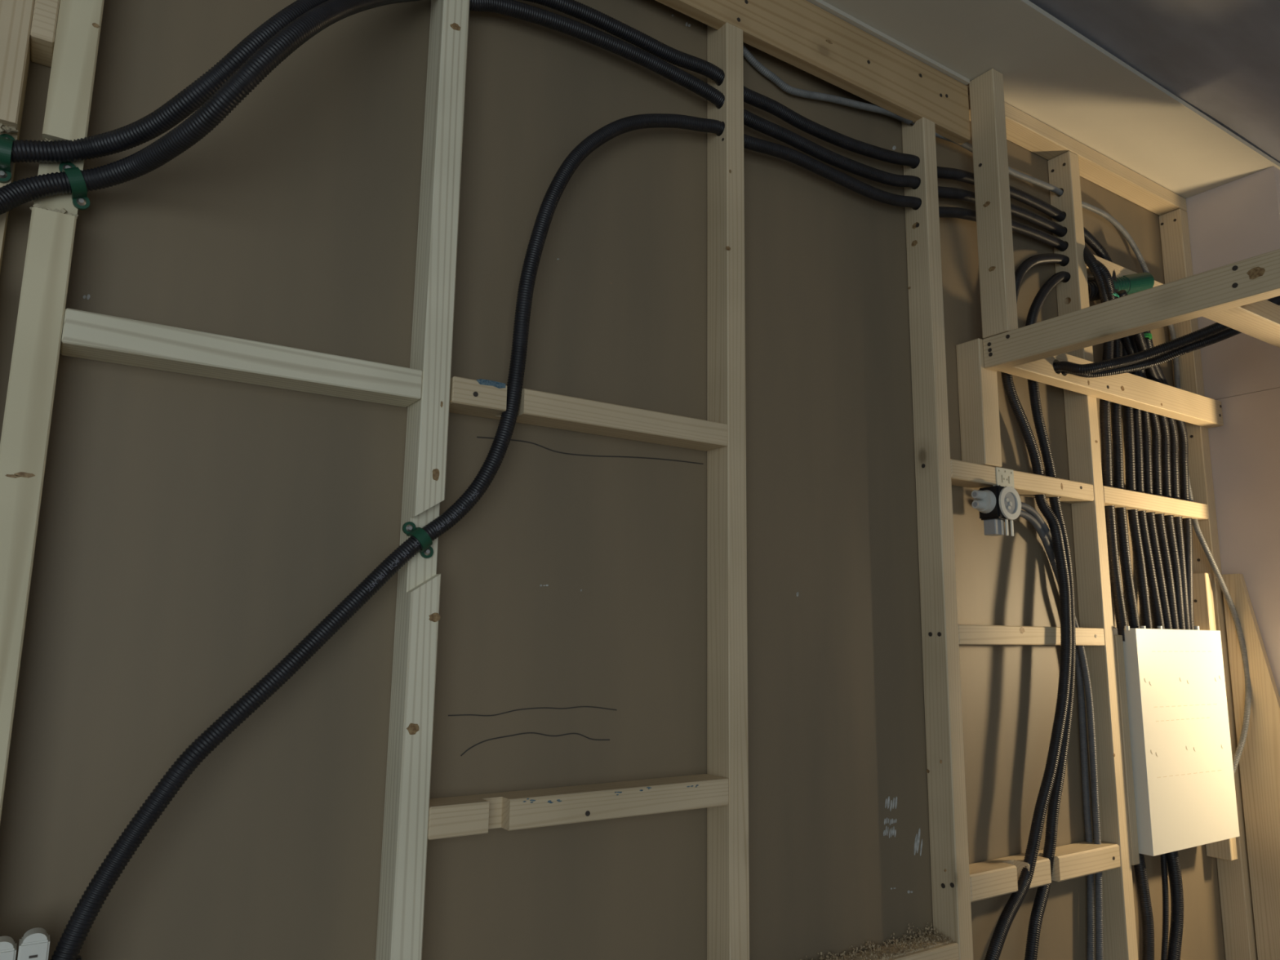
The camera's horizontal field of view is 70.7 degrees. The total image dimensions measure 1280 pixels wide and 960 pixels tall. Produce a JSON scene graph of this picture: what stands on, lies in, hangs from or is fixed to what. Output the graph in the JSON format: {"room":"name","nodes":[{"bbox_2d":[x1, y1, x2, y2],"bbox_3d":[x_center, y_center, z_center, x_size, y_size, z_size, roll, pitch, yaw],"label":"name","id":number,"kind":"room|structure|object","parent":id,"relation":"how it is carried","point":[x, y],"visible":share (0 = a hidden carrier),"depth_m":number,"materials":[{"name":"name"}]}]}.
{"room":"construction site","nodes":[
{"label":"construction site","id":0,"kind":"room"},
{"bbox_2d":[0,0,1225,959],"bbox_3d":[-0.615,0.236,1.230,5.552,2.935,0.016,7,-12,-33],"label":"wall","id":1,"kind":"structure","parent":0,"point":[193,531],"depth_m":1.52,"materials":[{"name":"grey"}]},
{"bbox_2d":[0,927,81,959],"bbox_3d":[-0.702,0.548,1.010,0.133,0.078,0.032,7,-12,-33],"label":"clip","id":2,"kind":"object","parent":1,"relation":"attached to","point":[34,944],"visible":1,"depth_m":1.01,"materials":[{"name":"white plastic"}]},
{"bbox_2d":[806,0,969,85],"bbox_3d":[-1.020,-1.248,1.116,4.445,0.010,0.024,7,-12,-33],"label":"trim","id":3,"kind":"structure","parent":1,"relation":"attached to","point":[821,4],"depth_m":2.15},
{"bbox_2d":[950,458,1093,503],"bbox_3d":[0.938,0.007,2.254,0.581,0.045,0.069,7,-12,-33],"label":"crosspiece","id":4,"kind":"object","parent":1,"relation":"attached to","point":[963,473],"visible":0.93,"depth_m":2.23,"materials":[{"name":"brown wood"}]},
{"bbox_2d":[955,337,1002,467],"bbox_3d":[0.831,-0.184,2.214,0.066,0.312,0.068,7,-12,-33],"label":"post","id":5,"kind":"object","parent":4,"relation":"on","point":[978,393],"visible":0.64,"depth_m":2.19,"materials":[{"name":"brown wood"}]},
{"bbox_2d":[971,485,1021,536],"bbox_3d":[0.836,0.072,2.135,0.120,0.120,0.068,7,-12,-33],"label":"wall box","id":6,"kind":"object","parent":4,"relation":"attached to","point":[996,505],"visible":1,"depth_m":2.12,"materials":[{"name":"black plastic"}]},
{"bbox_2d":[995,466,1014,488],"bbox_3d":[0.880,-0.002,2.175,0.067,0.053,0.002,7,-12,-33],"label":"plate","id":7,"kind":"object","parent":4,"relation":"attached to","point":[1006,473],"visible":0.68,"depth_m":2.17,"materials":[{"name":"grey"}]},
{"bbox_2d":[984,253,1072,959],"bbox_3d":[0.964,0.220,2.206,0.649,1.783,0.084,7,-12,-33],"label":"conduit","id":8,"kind":"object","parent":4,"relation":"attached to","point":[1005,921],"visible":0.84,"depth_m":2.17,"materials":[{"name":"plastic"}]},
{"bbox_2d":[957,624,1104,645],"bbox_3d":[0.933,0.378,2.190,0.581,0.044,0.069,7,-12,-33],"label":"crosspiece","id":9,"kind":"object","parent":1,"relation":"attached to","point":[968,634],"visible":0.91,"depth_m":2.13,"materials":[{"name":"brown wood"}]},
{"bbox_2d":[968,839,1120,902],"bbox_3d":[0.926,0.903,2.100,0.581,0.056,0.069,7,-12,-33],"label":"crosspiece","id":10,"kind":"object","parent":1,"relation":"attached to","point":[998,877],"visible":0.88,"depth_m":2.07,"materials":[{"name":"brown wood"}]},
{"bbox_2d":[1024,271,1075,959],"bbox_3d":[1.037,0.275,2.258,0.461,1.778,0.051,8,-12,-35],"label":"conduit","id":11,"kind":"object","parent":10,"relation":"attached to","point":[1042,892],"visible":0.7,"depth_m":2.21,"materials":[{"name":"plastic"}]},
{"bbox_2d":[1021,502,1094,959],"bbox_3d":[1.023,0.653,2.205,0.309,1.183,0.025,10,-13,-42],"label":"conduit","id":12,"kind":"object","parent":1,"relation":"attached to","point":[1090,878],"visible":0.73,"depth_m":2.27,"materials":[{"name":"plastic"}]},
{"bbox_2d":[1018,510,1103,959],"bbox_3d":[1.022,0.659,2.205,0.305,1.158,0.039,8,-12,-36],"label":"conduit","id":13,"kind":"object","parent":1,"relation":"attached to","point":[1099,909],"visible":0.72,"depth_m":2.26,"materials":[{"name":"plastic"}]},
{"bbox_2d":[1087,271,1154,301],"bbox_3d":[1.375,-0.552,2.599,0.293,0.150,0.130,7,-12,-33],"label":"clip","id":14,"kind":"object","parent":1,"relation":"attached to","point":[1135,282],"visible":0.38,"depth_m":2.61,"materials":[{"name":"green plastic"}]},
{"bbox_2d":[1086,254,1162,287],"bbox_3d":[1.464,-0.584,2.702,0.564,0.048,0.068,7,-12,-33],"label":"crosspiece","id":15,"kind":"object","parent":1,"relation":"attached to","point":[1120,271],"visible":0.15,"depth_m":2.60,"materials":[{"name":"brown wood"}]},
{"bbox_2d":[1102,485,1208,520],"bbox_3d":[1.455,0.071,2.589,0.564,0.046,0.068,7,-12,-33],"label":"crosspiece","id":16,"kind":"object","parent":1,"relation":"attached to","point":[1117,497],"visible":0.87,"depth_m":2.55,"materials":[{"name":"brown wood"}]},
{"bbox_2d":[1113,626,1239,856],"bbox_3d":[1.431,0.683,2.450,0.467,0.570,0.106,7,-12,-33],"label":"electrical box","id":17,"kind":"object","parent":1,"relation":"attached to","point":[1182,759],"visible":0.96,"depth_m":2.38,"materials":[{"name":"white metal"}]},
{"bbox_2d":[1116,289,1164,629],"bbox_3d":[1.389,-0.043,2.503,0.050,0.962,0.201,-5,-11,30],"label":"conduit","id":18,"kind":"object","parent":17,"relation":"attached to","point":[1152,580],"visible":0.54,"depth_m":2.54,"materials":[{"name":"plastic"}]},
{"bbox_2d":[1133,853,1154,959],"bbox_3d":[1.276,1.105,2.287,0.060,0.384,0.028,7,-12,-33],"label":"conduit","id":19,"kind":"object","parent":17,"relation":"attached to","point":[1141,877],"visible":0.79,"depth_m":2.29,"materials":[{"name":"plastic"}]},
{"bbox_2d":[1122,335,1179,629],"bbox_3d":[1.429,-0.021,2.539,0.050,0.928,0.272,-9,-13,43],"label":"conduit","id":20,"kind":"object","parent":17,"relation":"attached to","point":[1154,420],"visible":0.57,"depth_m":2.60,"materials":[{"name":"plastic"}]},
{"bbox_2d":[1130,334,1172,629],"bbox_3d":[1.417,-0.026,2.515,0.047,0.931,0.229,-5,-12,32],"label":"conduit","id":21,"kind":"object","parent":17,"relation":"attached to","point":[1147,453],"visible":0.61,"depth_m":2.57,"materials":[{"name":"plastic"}]},
{"bbox_2d":[1133,332,1191,629],"bbox_3d":[1.485,0.005,2.558,0.039,0.883,0.361,-8,-13,41],"label":"conduit","id":22,"kind":"object","parent":17,"relation":"attached to","point":[1140,339],"visible":0.59,"depth_m":2.64,"materials":[{"name":"plastic"}]},
{"bbox_2d":[1160,853,1168,959],"bbox_3d":[1.348,1.119,2.331,0.071,0.397,0.017,6,-11,-29],"label":"conduit","id":23,"kind":"object","parent":17,"relation":"attached to","point":[1165,932],"visible":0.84,"depth_m":2.34,"materials":[{"name":"plastic"}]},
{"bbox_2d":[1145,368,1186,629],"bbox_3d":[1.476,-0.011,2.566,0.044,0.918,0.270,-8,-13,41],"label":"conduit","id":24,"kind":"object","parent":17,"relation":"attached to","point":[1163,420],"visible":0.49,"depth_m":2.63,"materials":[{"name":"plastic"}]},
{"bbox_2d":[1143,333,1151,339],"bbox_3d":[1.442,-0.409,2.585,0.042,0.010,0.042,7,-12,-33],"label":"ring","id":25,"kind":"object","parent":24,"relation":"attached to","point":[1146,335],"visible":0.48,"depth_m":2.56,"materials":[{"name":"green plastic"}]},
{"bbox_2d":[1143,330,1194,630],"bbox_3d":[1.541,0.002,2.612,0.037,0.908,0.317,-9,-13,43],"label":"conduit","id":26,"kind":"object","parent":17,"relation":"attached to","point":[1181,426],"visible":0.56,"depth_m":2.69,"materials":[{"name":"plastic"}]},
{"bbox_2d":[1166,850,1183,959],"bbox_3d":[1.370,1.116,2.328,0.096,0.403,0.035,7,-12,-33],"label":"conduit","id":27,"kind":"object","parent":17,"relation":"attached to","point":[1176,923],"visible":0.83,"depth_m":2.34,"materials":[{"name":"plastic"}]},
{"bbox_2d":[1192,573,1237,861],"bbox_3d":[1.651,0.674,2.622,0.037,0.802,0.068,7,-12,-33],"label":"block","id":28,"kind":"object","parent":1,"relation":"attached to","point":[1203,602],"visible":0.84,"depth_m":2.64,"materials":[{"name":"brown wood"}]},
{"bbox_2d":[822,0,1279,198],"bbox_3d":[0.970,-1.409,0.243,6.790,0.064,3.800,7,-12,-33],"label":"ceiling","id":29,"kind":"structure","parent":0,"point":[1054,74],"depth_m":2.26,"materials":[{"name":"white paint"}]},
{"bbox_2d":[1185,165,1279,697],"bbox_3d":[1.818,0.518,2.617,0.068,2.910,0.333,7,-12,-33],"label":"wall","id":30,"kind":"structure","parent":0,"point":[1245,451],"depth_m":2.70,"materials":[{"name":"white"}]},
{"bbox_3d":[1.178,1.426,-0.799,6.600,0.050,5.015,7,-12,-33],"label":"floor","id":31,"kind":"structure","parent":0,"visible":0},
{"bbox_2d":[0,0,35,271],"bbox_3d":[-0.840,0.215,1.034,0.071,2.905,0.068,7,-12,-33],"label":"stud","id":32,"kind":"object","parent":31,"relation":"on","point":[15,15],"visible":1,"depth_m":1.15,"materials":[{"name":"brown wood"}]},
{"bbox_2d":[0,133,15,182],"bbox_3d":[-0.801,-0.412,1.137,0.020,0.065,0.038,7,-12,-33],"label":"clip","id":33,"kind":"object","parent":32,"relation":"attached to","point":[6,140],"visible":0.93,"depth_m":1.13,"materials":[{"name":"green plastic"}]},
{"bbox_2d":[0,0,104,823],"bbox_3d":[-0.770,0.223,1.079,0.054,2.905,0.068,7,-12,-33],"label":"stud","id":34,"kind":"object","parent":31,"relation":"on","point":[29,402],"visible":0.98,"depth_m":1.12,"materials":[{"name":"beige wood"}]},
{"bbox_2d":[30,0,60,66],"bbox_3d":[-0.790,-0.640,1.206,0.026,0.151,0.068,7,-12,-33],"label":"crosspiece","id":35,"kind":"object","parent":34,"relation":"attached to","point":[46,12],"visible":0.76,"depth_m":1.17,"materials":[{"name":"brown wood"}]},
{"bbox_2d":[58,161,89,210],"bbox_3d":[-0.735,-0.388,1.174,0.039,0.060,0.032,7,-12,-33],"label":"clip","id":36,"kind":"object","parent":34,"relation":"attached to","point":[80,199],"visible":0.98,"depth_m":1.17,"materials":[{"name":"green plastic"}]},
{"bbox_2d":[60,308,422,407],"bbox_3d":[-0.549,-0.167,1.290,0.468,0.046,0.068,7,-12,-33],"label":"crosspiece","id":37,"kind":"object","parent":34,"relation":"attached to","point":[86,335],"visible":1,"depth_m":1.25,"materials":[{"name":"brown wood"}]},
{"bbox_2d":[0,0,1128,641],"bbox_3d":[0.292,-0.280,1.739,2.591,1.149,0.255,7,-12,-33],"label":"conduit","id":38,"kind":"object","parent":34,"relation":"attached to","point":[301,29],"visible":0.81,"depth_m":1.58,"materials":[{"name":"plastic"}]},
{"bbox_2d":[10,0,1140,628],"bbox_3d":[0.302,-0.298,1.782,2.652,1.197,0.196,7,-12,-33],"label":"conduit","id":39,"kind":"object","parent":34,"relation":"attached to","point":[183,104],"visible":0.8,"depth_m":1.71,"materials":[{"name":"plastic"}]},
{"bbox_2d":[375,0,469,959],"bbox_3d":[-0.339,0.277,1.358,0.047,2.905,0.068,7,-12,-33],"label":"stud","id":40,"kind":"object","parent":31,"relation":"on","point":[400,925],"visible":0.99,"depth_m":1.38,"materials":[{"name":"brown wood"}]},
{"bbox_2d":[402,521,433,558],"bbox_3d":[-0.330,0.090,1.361,0.049,0.054,0.031,7,-12,-33],"label":"clip","id":41,"kind":"object","parent":40,"relation":"attached to","point":[409,528],"visible":0.98,"depth_m":1.36,"materials":[{"name":"green plastic"}]},
{"bbox_2d":[427,773,728,839],"bbox_3d":[-0.091,0.530,1.482,0.555,0.046,0.069,7,-12,-33],"label":"crosspiece","id":42,"kind":"object","parent":40,"relation":"attached to","point":[468,815],"visible":0.99,"depth_m":1.44,"materials":[{"name":"brown wood"}]},
{"bbox_2d":[706,22,749,959],"bbox_3d":[0.161,0.339,1.681,0.050,2.905,0.068,7,-12,-33],"label":"stud","id":43,"kind":"object","parent":31,"relation":"on","point":[727,826],"visible":0.97,"depth_m":1.71,"materials":[{"name":"brown wood"}]},
{"bbox_2d":[448,376,727,451],"bbox_3d":[-0.081,-0.111,1.592,0.552,0.046,0.069,7,-12,-33],"label":"crosspiece","id":44,"kind":"object","parent":43,"relation":"attached to","point":[486,398],"visible":0.91,"depth_m":1.56,"materials":[{"name":"brown wood"}]},
{"bbox_2d":[49,113,1152,959],"bbox_3d":[0.361,-0.027,1.846,2.508,1.523,0.111,7,-12,-32],"label":"conduit","id":45,"kind":"object","parent":43,"relation":"attached to","point":[68,947],"visible":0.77,"depth_m":1.44,"materials":[{"name":"plastic"}]},
{"bbox_2d":[655,0,970,144],"bbox_3d":[-0.190,-1.061,1.653,2.448,0.151,0.033,7,-12,-33],"label":"header beam","id":46,"kind":"structure","parent":43,"relation":"attached to","point":[802,34],"depth_m":2.06,"materials":[{"name":"brown wood"}]},
{"bbox_2d":[742,43,1251,774],"bbox_3d":[0.941,-0.029,2.283,1.856,1.767,0.114,6,-11,-29],"label":"conduit","id":47,"kind":"object","parent":46,"relation":"attached to","point":[747,55],"visible":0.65,"depth_m":2.57,"materials":[{"name":"plastic"}]},
{"bbox_2d":[901,117,973,959],"bbox_3d":[0.655,0.400,2.001,0.083,2.905,0.068,7,-12,-33],"label":"stud","id":48,"kind":"object","parent":31,"relation":"on","point":[946,786],"visible":0.92,"depth_m":2.03,"materials":[{"name":"brown wood"}]},
{"bbox_2d":[885,941,959,959],"bbox_3d":[0.409,0.962,1.746,0.563,0.052,0.068,7,-12,-33],"label":"crosspiece","id":49,"kind":"object","parent":48,"relation":"attached to","point":[949,951],"visible":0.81,"depth_m":1.84,"materials":[{"name":"brown wood"}]},
{"bbox_2d":[800,922,954,959],"bbox_3d":[0.413,0.923,1.757,0.545,0.039,0.067,7,-12,-33],"label":"wood shavings","id":50,"kind":"object","parent":49,"relation":"on","point":[890,951],"visible":1,"depth_m":1.82},
{"bbox_2d":[1047,151,1137,959],"bbox_3d":[1.193,0.487,2.347,0.048,2.864,0.068,7,-12,-33],"label":"stud","id":51,"kind":"object","parent":31,"relation":"on","point":[1088,518],"visible":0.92,"depth_m":2.36,"materials":[{"name":"brown wood"}]},
{"bbox_2d":[968,93,1186,215],"bbox_3d":[1.302,-0.936,2.651,1.056,0.044,0.068,7,-12,-33],"label":"wooden beam","id":52,"kind":"structure","parent":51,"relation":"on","point":[1022,129],"depth_m":2.64,"materials":[{"name":"brown wood"}]},
{"bbox_2d":[998,353,1223,428],"bbox_3d":[1.325,-0.255,2.486,1.055,0.077,0.046,7,-12,-33],"label":"cross beam","id":53,"kind":"structure","parent":51,"relation":"attached to","point":[1128,389],"depth_m":2.48,"materials":[{"name":"brown wood"}]},
{"bbox_2d":[982,248,1279,371],"bbox_3d":[1.102,-0.365,1.830,0.047,0.075,0.911,7,-12,-33],"label":"beam","id":54,"kind":"structure","parent":53,"relation":"attached to","point":[1256,278],"depth_m":1.88,"materials":[{"name":"brown wood"}]},
{"bbox_2d":[968,68,1017,338],"bbox_3d":[0.875,-0.686,2.241,0.045,0.686,0.071,7,-12,-33],"label":"post","id":55,"kind":"object","parent":54,"relation":"on","point":[988,119],"visible":0.93,"depth_m":2.22,"materials":[{"name":"brown wood"}]},
{"bbox_2d":[1202,299,1279,347],"bbox_3d":[1.433,-0.326,1.989,0.684,0.046,0.068,7,-12,-33],"label":"brace","id":56,"kind":"object","parent":54,"relation":"attached to","point":[1260,320],"visible":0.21,"depth_m":1.86,"materials":[{"name":"brown wood"}]},
{"bbox_2d":[1055,328,1241,377],"bbox_3d":[1.373,-0.372,2.273,0.665,0.216,0.100,0,-10,7],"label":"conduit","id":57,"kind":"object","parent":53,"relation":"attached to","point":[1215,338],"visible":0.45,"depth_m":2.25,"materials":[{"name":"plastic"}]},
{"bbox_2d":[1053,295,1279,374],"bbox_3d":[1.338,-0.376,2.248,0.643,0.238,0.136,-2,-10,13],"label":"conduit","id":58,"kind":"object","parent":53,"relation":"attached to","point":[1200,334],"visible":0.7,"depth_m":2.22,"materials":[{"name":"plastic"}]},
{"bbox_2d":[1114,635,1139,865],"bbox_3d":[1.236,0.685,2.317,0.032,0.566,0.032,7,-12,-33],"label":"batten","id":59,"kind":"object","parent":51,"relation":"attached to","point":[1128,772],"visible":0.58,"depth_m":2.30,"materials":[{"name":"brown wood"}]},
{"bbox_2d":[1158,208,1257,959],"bbox_3d":[1.704,0.551,2.677,0.049,2.864,0.068,7,-12,-33],"label":"stud","id":60,"kind":"object","parent":31,"relation":"on","point":[1233,876],"visible":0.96,"depth_m":2.71,"materials":[{"name":"brown wood"}]},
{"bbox_2d":[1221,573,1279,959],"bbox_3d":[1.828,1.097,2.407,0.021,1.700,0.356,7,-12,-33],"label":"plank","id":61,"kind":"object","parent":31,"relation":"on","point":[1260,760],"visible":0.83,"depth_m":2.56,"materials":[{"name":"brown wood"}]}
]}

